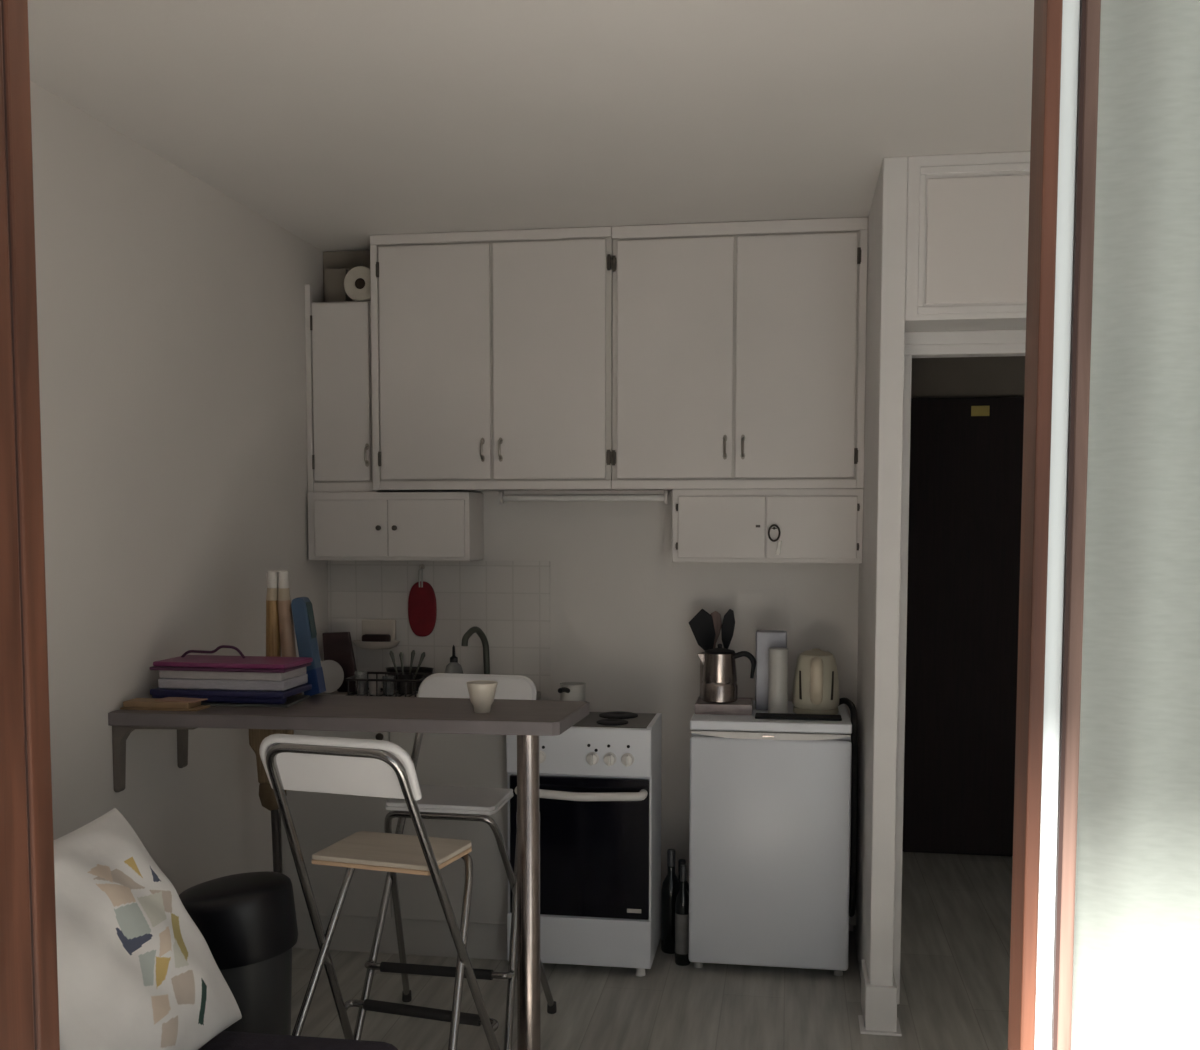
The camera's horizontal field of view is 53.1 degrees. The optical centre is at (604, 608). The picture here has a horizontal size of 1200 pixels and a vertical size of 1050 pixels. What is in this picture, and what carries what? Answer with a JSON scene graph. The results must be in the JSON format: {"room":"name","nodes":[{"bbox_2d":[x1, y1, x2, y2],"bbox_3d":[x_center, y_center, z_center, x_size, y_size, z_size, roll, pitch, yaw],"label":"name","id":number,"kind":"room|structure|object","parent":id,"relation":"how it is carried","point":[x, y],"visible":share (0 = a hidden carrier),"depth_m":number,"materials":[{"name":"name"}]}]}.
{"room":"studio apartment","nodes":[
{"label":"studio apartment","id":0,"kind":"room"},
{"bbox_2d":[30,80,327,895],"bbox_3d":[-1.437,0.023,3.104,0.120,2.625,3.720,1,4,9],"label":"wall","id":1,"kind":"structure","parent":0,"point":[171,311],"depth_m":3.54,"materials":[{"name":"paint"}]},
{"bbox_2d":[305,250,392,491],"bbox_3d":[-0.989,-0.921,4.643,0.274,0.947,0.219,1,4,9],"label":"upper cabinet","id":2,"kind":"object","parent":1,"relation":"attached to","point":[337,334],"visible":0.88,"depth_m":4.57,"materials":[{"name":"paint"}]},
{"bbox_2d":[325,269,350,301],"bbox_3d":[-1.036,-1.245,4.689,0.085,0.143,0.060,1,4,9],"label":"box","id":3,"kind":"object","parent":2,"relation":"on","point":[334,278],"visible":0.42,"depth_m":4.66,"materials":[{"name":"beige cardboard"}]},
{"bbox_2d":[344,266,370,300],"bbox_3d":[-0.917,-1.234,4.611,0.132,0.132,0.110,1,4,9],"label":"paper roll","id":4,"kind":"object","parent":2,"relation":"on","point":[357,285],"visible":0.7,"depth_m":4.56,"materials":[{"name":"white paper"}]},
{"bbox_2d":[28,0,1033,251],"bbox_3d":[0.367,-1.369,3.368,3.532,0.120,4.860,1,4,9],"label":"ceiling","id":5,"kind":"structure","parent":0,"point":[340,124],"depth_m":3.02,"materials":[{"name":"paint"}]},
{"bbox_2d":[329,250,858,930],"bbox_3d":[-0.069,-0.087,4.721,2.090,2.625,0.100,1,4,9],"label":"wall","id":6,"kind":"structure","parent":0,"point":[621,610],"depth_m":4.65,"materials":[{"name":"paint"}]},
{"bbox_2d":[352,619,399,648],"bbox_3d":[-0.903,0.104,4.757,0.196,0.113,0.094,1,4,9],"label":"soap dish","id":7,"kind":"object","parent":6,"relation":"attached to","point":[369,626],"visible":0.88,"depth_m":4.78,"materials":[{"name":"ceramic"}]},
{"bbox_2d":[352,640,399,648],"bbox_3d":[-0.903,0.144,4.760,0.196,0.031,0.094,1,4,9],"label":"tray","id":8,"kind":"object","parent":7,"relation":"on","point":[359,643],"depth_m":4.72,"materials":[{"name":"ceramic"}]},
{"bbox_2d":[362,634,390,641],"bbox_3d":[-0.901,0.120,4.755,0.110,0.032,0.046,1,4,9],"label":"soap bar","id":9,"kind":"object","parent":7,"relation":"on","point":[366,637],"visible":1,"depth_m":4.74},
{"bbox_2d":[308,492,483,560],"bbox_3d":[-0.805,-0.315,4.635,0.636,0.259,0.246,1,4,9],"label":"upper cabinet","id":10,"kind":"object","parent":6,"relation":"attached to","point":[363,526],"visible":1,"depth_m":4.54,"materials":[{"name":"paint"}]},
{"bbox_2d":[408,564,436,636],"bbox_3d":[-0.722,-0.029,4.749,0.116,0.287,0.038,1,4,9],"label":"pot holder","id":11,"kind":"object","parent":6,"relation":"hanging from","point":[422,605],"visible":1,"depth_m":4.75,"materials":[{"name":"red fabric"}]},
{"bbox_2d":[327,560,549,690],"bbox_3d":[-0.660,0.067,4.768,0.908,0.510,0.008,1,4,9],"label":"backsplash","id":12,"kind":"structure","parent":6,"relation":"attached to","point":[509,601],"depth_m":4.75,"materials":[{"name":"white tile"}]},
{"bbox_2d":[370,227,614,491],"bbox_3d":[-0.407,-0.916,4.527,0.907,0.941,0.271,1,4,9],"label":"upper cabinet","id":13,"kind":"object","parent":6,"relation":"attached to","point":[491,351],"visible":0.98,"depth_m":4.42,"materials":[{"name":"paint"}]},
{"bbox_2d":[498,490,668,503],"bbox_3d":[-0.072,-0.418,4.553,0.639,0.053,0.146,1,4,9],"label":"rail","id":14,"kind":"object","parent":13,"relation":"attached to","point":[527,495],"visible":1,"depth_m":4.51,"materials":[{"name":"white plastic"}]},
{"bbox_2d":[611,217,867,490],"bbox_3d":[0.489,-0.906,4.389,0.902,0.941,0.271,1,4,9],"label":"upper cabinet","id":15,"kind":"object","parent":6,"relation":"attached to","point":[739,348],"visible":0.98,"depth_m":4.28,"materials":[{"name":"paint"}]},
{"bbox_2d":[672,488,863,563],"bbox_3d":[0.601,-0.303,4.433,0.682,0.267,0.238,1,4,9],"label":"upper cabinet","id":16,"kind":"object","parent":6,"relation":"attached to","point":[709,525],"visible":1,"depth_m":4.32,"materials":[{"name":"paint"}]},
{"bbox_2d":[768,524,781,554],"bbox_3d":[0.612,-0.245,4.304,0.041,0.110,0.035,-3,5,-34],"label":"ring","id":17,"kind":"object","parent":16,"relation":"hanging from","point":[778,550],"visible":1,"depth_m":4.30,"materials":[{"name":"metal"}]},
{"bbox_2d":[291,852,1012,1049],"bbox_3d":[0.355,1.343,3.506,3.532,0.060,4.960,1,4,9],"label":"floor","id":18,"kind":"structure","parent":0,"point":[956,909],"depth_m":3.96,"materials":[{"name":"laminate"}]},
{"bbox_2d":[179,871,297,1034],"bbox_3d":[-0.961,1.021,3.158,0.310,0.628,0.325,1,4,9],"label":"pedal bin","id":19,"kind":"object","parent":18,"relation":"on","point":[247,922],"visible":0.77,"depth_m":3.05,"materials":[{"name":"grey plastic"}]},
{"bbox_2d":[248,729,293,872],"bbox_3d":[-1.065,0.799,3.873,0.141,0.968,0.060,1,4,9],"label":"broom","id":20,"kind":"object","parent":18,"relation":"on","point":[267,797],"visible":0.44,"depth_m":3.83,"materials":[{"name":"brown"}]},
{"bbox_2d":[198,1031,397,1049],"bbox_3d":[-1.020,0.964,2.063,1.020,0.892,1.225,1,4,9],"label":"sofa","id":21,"kind":"object","parent":18,"relation":"on","point":[225,1040],"visible":0.19,"depth_m":2.55,"materials":[{"name":"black fabric"}]},
{"bbox_2d":[54,808,241,1049],"bbox_3d":[-0.963,0.678,2.341,0.321,0.450,0.532,1,4,9],"label":"cushion","id":22,"kind":"object","parent":21,"relation":"on","point":[135,970],"visible":0.76,"depth_m":2.31,"materials":[{"name":"white fabric"}]},
{"bbox_2d":[108,694,589,1049],"bbox_3d":[-0.697,0.796,3.420,1.263,1.040,0.418,1,4,9],"label":"bar table","id":23,"kind":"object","parent":18,"relation":"on","point":[529,720],"depth_m":3.23,"materials":[{"name":"grey laminate"}]},
{"bbox_2d":[120,697,209,710],"bbox_3d":[-1.221,0.266,3.347,0.226,0.026,0.081,1,4,9],"label":"notebook","id":24,"kind":"object","parent":23,"relation":"on","point":[168,703],"visible":1,"depth_m":3.32,"materials":[{"name":"brown paper"}]},
{"bbox_2d":[201,695,309,707],"bbox_3d":[-1.017,0.267,3.470,0.280,0.008,0.195,0,4,5],"label":"magazine","id":25,"kind":"object","parent":23,"relation":"on","point":[291,700],"visible":0.49,"depth_m":3.38,"materials":[{"name":"paper"}]},
{"bbox_2d":[150,684,311,703],"bbox_3d":[-1.075,0.244,3.474,0.408,0.036,0.204,1,4,9],"label":"binder","id":26,"kind":"object","parent":25,"relation":"on","point":[213,696],"visible":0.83,"depth_m":3.38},
{"bbox_2d":[158,674,307,690],"bbox_3d":[-1.069,0.210,3.474,0.378,0.028,0.186,1,4,9],"label":"paper pad","id":27,"kind":"object","parent":26,"relation":"on","point":[167,683],"visible":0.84,"depth_m":3.39,"materials":[{"name":"white paper"}]},
{"bbox_2d":[159,667,305,680],"bbox_3d":[-1.069,0.184,3.473,0.373,0.024,0.182,1,4,9],"label":"book","id":28,"kind":"object","parent":27,"relation":"on","point":[162,673],"visible":0.69,"depth_m":3.39,"materials":[{"name":"white paper"}]},
{"bbox_2d":[149,662,310,672],"bbox_3d":[-1.074,0.167,3.469,0.405,0.010,0.194,1,4,9],"label":"folder","id":29,"kind":"object","parent":28,"relation":"on","point":[306,664],"visible":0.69,"depth_m":3.38,"materials":[{"name":"plastic"}]},
{"bbox_2d":[153,645,312,668],"bbox_3d":[-1.068,0.137,3.469,0.405,0.051,0.202,1,4,9],"label":"folder","id":30,"kind":"object","parent":29,"relation":"on","point":[206,661],"visible":1,"depth_m":3.42,"materials":[{"name":"purple plastic"}]},
{"bbox_2d":[266,570,280,656],"bbox_3d":[-0.991,0.074,3.597,0.044,0.373,0.044,1,4,9],"label":"packet","id":31,"kind":"object","parent":23,"relation":"on","point":[273,646],"visible":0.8,"depth_m":3.58,"materials":[{"name":"beige plastic"}]},
{"bbox_2d":[277,570,301,694],"bbox_3d":[-0.940,0.076,3.589,0.069,0.375,0.060,1,4,9],"label":"packet","id":32,"kind":"object","parent":23,"relation":"on","point":[287,638],"visible":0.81,"depth_m":3.57,"materials":[{"name":"beige plastic"}]},
{"bbox_2d":[291,597,325,695],"bbox_3d":[-0.881,0.116,3.581,0.086,0.297,0.053,1,4,9],"label":"chopping board","id":33,"kind":"object","parent":23,"relation":"on","point":[302,608],"visible":0.91,"depth_m":3.56,"materials":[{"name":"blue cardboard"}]},
{"bbox_2d":[466,680,497,712],"bbox_3d":[-0.333,0.244,3.284,0.085,0.082,0.085,1,4,9],"label":"cup","id":34,"kind":"object","parent":23,"relation":"on","point":[481,692],"visible":1,"depth_m":3.26,"materials":[{"name":"beige ceramic"}]},
{"bbox_2d":[259,734,499,1049],"bbox_3d":[-0.533,0.809,2.979,0.517,1.076,0.556,1,4,18],"label":"bar stool","id":35,"kind":"object","parent":18,"relation":"on","point":[334,765],"visible":1,"depth_m":2.87,"materials":[{"name":"silver metal"}]},
{"bbox_2d":[281,730,507,959],"bbox_3d":[-0.717,0.804,4.548,0.858,0.868,0.557,1,4,9],"label":"base cabinet","id":36,"kind":"object","parent":18,"relation":"on","point":[320,820],"visible":0.39,"depth_m":4.30,"materials":[{"name":"paint"}]},
{"bbox_2d":[316,687,540,699],"bbox_3d":[-0.720,0.355,4.520,0.874,0.031,0.536,1,4,9],"label":"countertop","id":37,"kind":"structure","parent":36,"relation":"on","point":[336,692],"depth_m":4.64,"materials":[{"name":"laminate"}]},
{"bbox_2d":[321,660,343,692],"bbox_3d":[-1.065,0.264,4.640,0.128,0.125,0.032,1,4,9],"label":"plate","id":38,"kind":"object","parent":37,"relation":"on","point":[333,673],"visible":0.73,"depth_m":4.64,"materials":[{"name":"white ceramic"}]},
{"bbox_2d":[322,632,362,691],"bbox_3d":[-1.019,0.209,4.686,0.154,0.234,0.025,1,4,9],"label":"chopping board","id":39,"kind":"object","parent":37,"relation":"on","point":[337,646],"visible":0.78,"depth_m":4.67,"materials":[{"name":"brown wood"}]},
{"bbox_2d":[344,672,433,696],"bbox_3d":[-0.809,0.296,4.563,0.289,0.080,0.219,1,4,9],"label":"dish rack","id":40,"kind":"object","parent":37,"relation":"on","point":[348,679],"visible":0.48,"depth_m":4.48,"materials":[{"name":"metal"}]},
{"bbox_2d":[355,671,366,694],"bbox_3d":[-0.913,0.281,4.512,0.046,0.085,0.046,1,4,9],"label":"tumbler","id":41,"kind":"object","parent":40,"relation":"in","point":[365,685],"visible":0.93,"depth_m":4.51,"materials":[{"name":"clear glass"}]},
{"bbox_2d":[369,681,380,694],"bbox_3d":[-0.862,0.296,4.515,0.046,0.055,0.046,1,4,9],"label":"cup","id":42,"kind":"object","parent":40,"relation":"in","point":[372,684],"visible":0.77,"depth_m":4.50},
{"bbox_2d":[382,676,394,695],"bbox_3d":[-0.807,0.290,4.496,0.046,0.070,0.046,1,4,9],"label":"tumbler","id":43,"kind":"object","parent":40,"relation":"in","point":[383,677],"visible":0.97,"depth_m":4.49,"materials":[{"name":"clear glass"}]},
{"bbox_2d":[397,673,412,694],"bbox_3d":[-0.748,0.285,4.527,0.060,0.075,0.060,1,4,9],"label":"pot","id":44,"kind":"object","parent":40,"relation":"in","point":[401,685],"visible":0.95,"depth_m":4.51,"materials":[{"name":"metal"}]},
{"bbox_2d":[389,651,397,673],"bbox_3d":[-0.782,0.237,4.523,0.053,0.157,0.017,1,4,9],"label":"cutlery","id":45,"kind":"object","parent":44,"relation":"in","point":[391,653],"visible":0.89,"depth_m":4.52,"materials":[{"name":"grey metal"}]},
{"bbox_2d":[399,652,403,674],"bbox_3d":[-0.761,0.240,4.523,0.021,0.150,0.016,2,5,31],"label":"cutlery","id":46,"kind":"object","parent":44,"relation":"in","point":[401,653],"visible":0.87,"depth_m":4.52,"materials":[{"name":"grey metal"}]},
{"bbox_2d":[409,650,414,674],"bbox_3d":[-0.728,0.236,4.523,0.037,0.159,0.017,1,4,9],"label":"cutlery","id":47,"kind":"object","parent":44,"relation":"in","point":[413,651],"visible":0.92,"depth_m":4.51,"materials":[{"name":"grey metal"}]},
{"bbox_2d":[413,652,424,679],"bbox_3d":[-0.705,0.240,4.524,0.068,0.152,0.017,1,4,9],"label":"cutlery","id":48,"kind":"object","parent":44,"relation":"in","point":[423,653],"visible":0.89,"depth_m":4.51,"materials":[{"name":"grey metal"}]},
{"bbox_2d":[386,667,433,688],"bbox_3d":[-0.766,0.280,4.737,0.196,0.086,0.108,1,4,9],"label":"pan","id":49,"kind":"object","parent":37,"relation":"on","point":[388,669],"visible":0.47,"depth_m":4.71,"materials":[{"name":"metal"}]},
{"bbox_2d":[445,645,462,673],"bbox_3d":[-0.574,0.237,4.588,0.072,0.195,0.072,1,4,9],"label":"soap dispenser","id":50,"kind":"object","parent":37,"relation":"on","point":[453,659],"visible":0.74,"depth_m":4.59,"materials":[{"name":"black plastic"}]},
{"bbox_2d":[445,662,462,673],"bbox_3d":[-0.574,0.270,4.590,0.072,0.128,0.072,1,4,9],"label":"bottle","id":51,"kind":"object","parent":50,"relation":"attached to","point":[448,666],"depth_m":4.61,"materials":[{"name":"glass"}]},
{"bbox_2d":[461,626,489,673],"bbox_3d":[-0.483,0.201,4.630,0.052,0.263,0.149,3,5,38],"label":"faucet","id":52,"kind":"object","parent":37,"relation":"on","point":[486,658],"visible":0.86,"depth_m":4.64,"materials":[{"name":"grey metal"}]},
{"bbox_2d":[353,673,556,1049],"bbox_3d":[-0.449,0.765,3.609,0.517,1.076,0.556,1,4,11],"label":"bar stool","id":53,"kind":"object","parent":18,"relation":"on","point":[436,802],"visible":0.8,"depth_m":3.54,"materials":[{"name":"silver metal"}]},
{"bbox_2d":[506,711,661,976],"bbox_3d":[-0.068,0.823,4.239,0.500,0.874,0.394,1,4,9],"label":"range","id":54,"kind":"object","parent":18,"relation":"on","point":[600,778],"visible":0.75,"depth_m":4.10,"materials":[{"name":"white metal"}]},
{"bbox_2d":[558,682,585,700],"bbox_3d":[-0.119,0.328,4.279,0.096,0.109,0.189,1,4,9],"label":"saucepan","id":55,"kind":"object","parent":54,"relation":"on","point":[569,691],"visible":0.69,"depth_m":4.29,"materials":[{"name":"white metal"}]},
{"bbox_2d":[573,711,655,727],"bbox_3d":[-0.069,0.392,4.252,0.480,0.016,0.310,1,4,9],"label":"cooktop","id":56,"kind":"object","parent":54,"relation":"in","point":[616,719],"depth_m":4.19,"materials":[{"name":"white metal"}]},
{"bbox_2d":[661,849,679,953],"bbox_3d":[0.244,1.065,4.377,0.072,0.375,0.072,1,4,9],"label":"wine bottle","id":57,"kind":"object","parent":18,"relation":"on","point":[670,889],"visible":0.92,"depth_m":4.35,"materials":[{"name":"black glass"}]},
{"bbox_2d":[675,864,689,965],"bbox_3d":[0.279,1.083,4.251,0.057,0.355,0.057,1,4,9],"label":"wine bottle","id":58,"kind":"object","parent":18,"relation":"on","point":[682,898],"visible":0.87,"depth_m":4.23,"materials":[{"name":"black glass"}]},
{"bbox_2d":[678,859,688,893],"bbox_3d":[0.292,1.093,4.513,0.069,0.300,0.069,1,4,9],"label":"wine bottle","id":59,"kind":"object","parent":18,"relation":"on","point":[680,861],"visible":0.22,"depth_m":4.50,"materials":[{"name":"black glass"}]},
{"bbox_2d":[689,701,851,975],"bbox_3d":[0.601,0.811,4.350,0.544,0.885,0.510,1,4,9],"label":"fridge","id":60,"kind":"object","parent":18,"relation":"on","point":[770,811],"visible":0.94,"depth_m":4.10,"materials":[{"name":"white metal"}]},
{"bbox_2d":[700,652,703,695],"bbox_3d":[0.409,0.263,4.484,0.104,0.190,0.104,1,4,9],"label":"utensil holder","id":61,"kind":"object","parent":60,"relation":"on","point":[701,664],"visible":0.06,"depth_m":4.46,"materials":[{"name":"metal"}]},
{"bbox_2d":[689,609,715,650],"bbox_3d":[0.372,0.174,4.480,0.114,0.345,0.014,1,4,9],"label":"spatula","id":62,"kind":"object","parent":61,"relation":"in","point":[701,624],"visible":0.7,"depth_m":4.47,"materials":[{"name":"black plastic"}]},
{"bbox_2d":[710,611,721,647],"bbox_3d":[0.413,0.178,4.496,0.052,0.335,0.032,1,4,9],"label":"wooden spoon","id":63,"kind":"object","parent":61,"relation":"in","point":[716,617],"visible":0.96,"depth_m":4.49,"materials":[{"name":"brown wood"}]},
{"bbox_2d":[721,609,734,648],"bbox_3d":[0.454,0.175,4.460,0.063,0.346,0.014,1,4,9],"label":"serving spoon","id":64,"kind":"object","parent":61,"relation":"in","point":[728,624],"visible":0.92,"depth_m":4.45,"materials":[{"name":"black plastic"}]},
{"bbox_2d":[695,696,752,714],"bbox_3d":[0.434,0.351,4.323,0.200,0.036,0.190,1,4,9],"label":"plastic tray","id":65,"kind":"object","parent":60,"relation":"on","point":[743,705],"visible":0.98,"depth_m":4.24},
{"bbox_2d":[697,644,755,702],"bbox_3d":[0.432,0.231,4.292,0.190,0.205,0.129,4,5,42],"label":"coffee pot","id":66,"kind":"object","parent":65,"relation":"on","point":[719,685],"visible":1,"depth_m":4.26,"materials":[{"name":"metal"}]},
{"bbox_2d":[755,630,786,709],"bbox_3d":[0.605,0.225,4.349,0.111,0.285,0.070,1,4,9],"label":"pack","id":67,"kind":"object","parent":60,"relation":"on","point":[765,639],"visible":0.69,"depth_m":4.32,"materials":[{"name":"white cardboard"}]},
{"bbox_2d":[768,647,788,713],"bbox_3d":[0.616,0.258,4.253,0.070,0.232,0.070,1,4,9],"label":"canister","id":68,"kind":"object","parent":60,"relation":"on","point":[778,656],"visible":0.94,"depth_m":4.22,"materials":[{"name":"plastic"}]},
{"bbox_2d":[755,713,841,720],"bbox_3d":[0.672,0.377,4.162,0.295,0.008,0.090,1,4,9],"label":"mat","id":69,"kind":"object","parent":60,"relation":"on","point":[823,717],"visible":1,"depth_m":4.14,"materials":[{"name":"plastic"}]},
{"bbox_2d":[792,648,839,714],"bbox_3d":[0.744,0.258,4.265,0.167,0.230,0.200,3,5,40],"label":"kettle","id":70,"kind":"object","parent":60,"relation":"on","point":[816,681],"visible":0.99,"depth_m":4.21,"materials":[{"name":"beige plastic"}]},
{"bbox_2d":[838,697,857,925],"bbox_3d":[0.865,0.745,4.330,0.103,0.842,0.198,1,4,9],"label":"lead","id":71,"kind":"object","parent":60,"relation":"hanging from","point":[854,737],"visible":0.88,"depth_m":4.25,"materials":[{"name":"black rubber"}]},
{"bbox_2d":[853,157,907,1035],"bbox_3d":[1.010,-0.080,4.632,0.123,2.625,2.148,1,4,9],"label":"wall","id":72,"kind":"structure","parent":0,"point":[880,568],"depth_m":3.64,"materials":[{"name":"white paint"}]},
{"bbox_2d":[905,151,1029,331],"bbox_3d":[1.484,-1.083,3.545,1.172,0.473,0.230,1,4,9],"label":"wall","id":73,"kind":"structure","parent":0,"point":[914,322],"depth_m":3.51,"materials":[{"name":"white paint"}]},
{"bbox_2d":[893,330,1025,1003],"bbox_3d":[1.405,0.216,3.791,0.972,2.152,0.085,1,4,9],"label":"door frame","id":74,"kind":"structure","parent":73,"relation":"in","point":[986,343],"depth_m":3.78,"materials":[{"name":"white paint"}]},
{"bbox_2d":[917,162,1029,314],"bbox_3d":[1.359,-1.067,3.445,0.888,0.424,0.009,1,4,9],"label":"upper cabinet","id":75,"kind":"object","parent":73,"relation":"attached to","point":[977,241],"visible":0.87,"depth_m":3.48,"materials":[{"name":"white paint"}]},
{"bbox_2d":[911,356,1024,397],"bbox_3d":[1.796,-0.149,5.645,1.172,2.625,0.100,1,4,9],"label":"wall","id":76,"kind":"structure","parent":0,"point":[1003,376],"depth_m":5.55,"materials":[{"name":"paint"}]},
{"bbox_2d":[903,397,1023,855],"bbox_3d":[1.780,0.097,5.590,0.980,2.132,0.048,1,4,9],"label":"door","id":77,"kind":"structure","parent":76,"relation":"in","point":[966,454],"depth_m":5.59,"materials":[{"name":"brown wood"}]},
{"bbox_3d":[0.005,0.161,1.136,3.332,2.625,0.140,1,4,9],"label":"wall","id":78,"kind":"structure","parent":0,"visible":0},
{"bbox_2d":[0,0,59,1049],"bbox_3d":[-0.618,0.304,1.114,0.176,2.340,0.106,1,4,9],"label":"window","id":79,"kind":"structure","parent":78,"relation":"in","point":[29,1005],"depth_m":1.09,"materials":[{"name":"red wood"}]},
{"bbox_2d":[1008,0,1100,1049],"bbox_3d":[0.750,0.319,0.928,0.832,2.340,0.055,1,4,9],"label":"window","id":80,"kind":"structure","parent":78,"relation":"in","point":[1066,33],"depth_m":0.94,"materials":[{"name":"red wood"}]},
{"bbox_2d":[1071,0,1199,1049],"bbox_3d":[0.768,0.345,0.972,0.768,2.221,0.040,1,4,9],"label":"sheer curtain","id":81,"kind":"object","parent":80,"relation":"hanging from","point":[1136,957],"visible":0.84,"depth_m":0.99,"materials":[{"name":"white fabric"}]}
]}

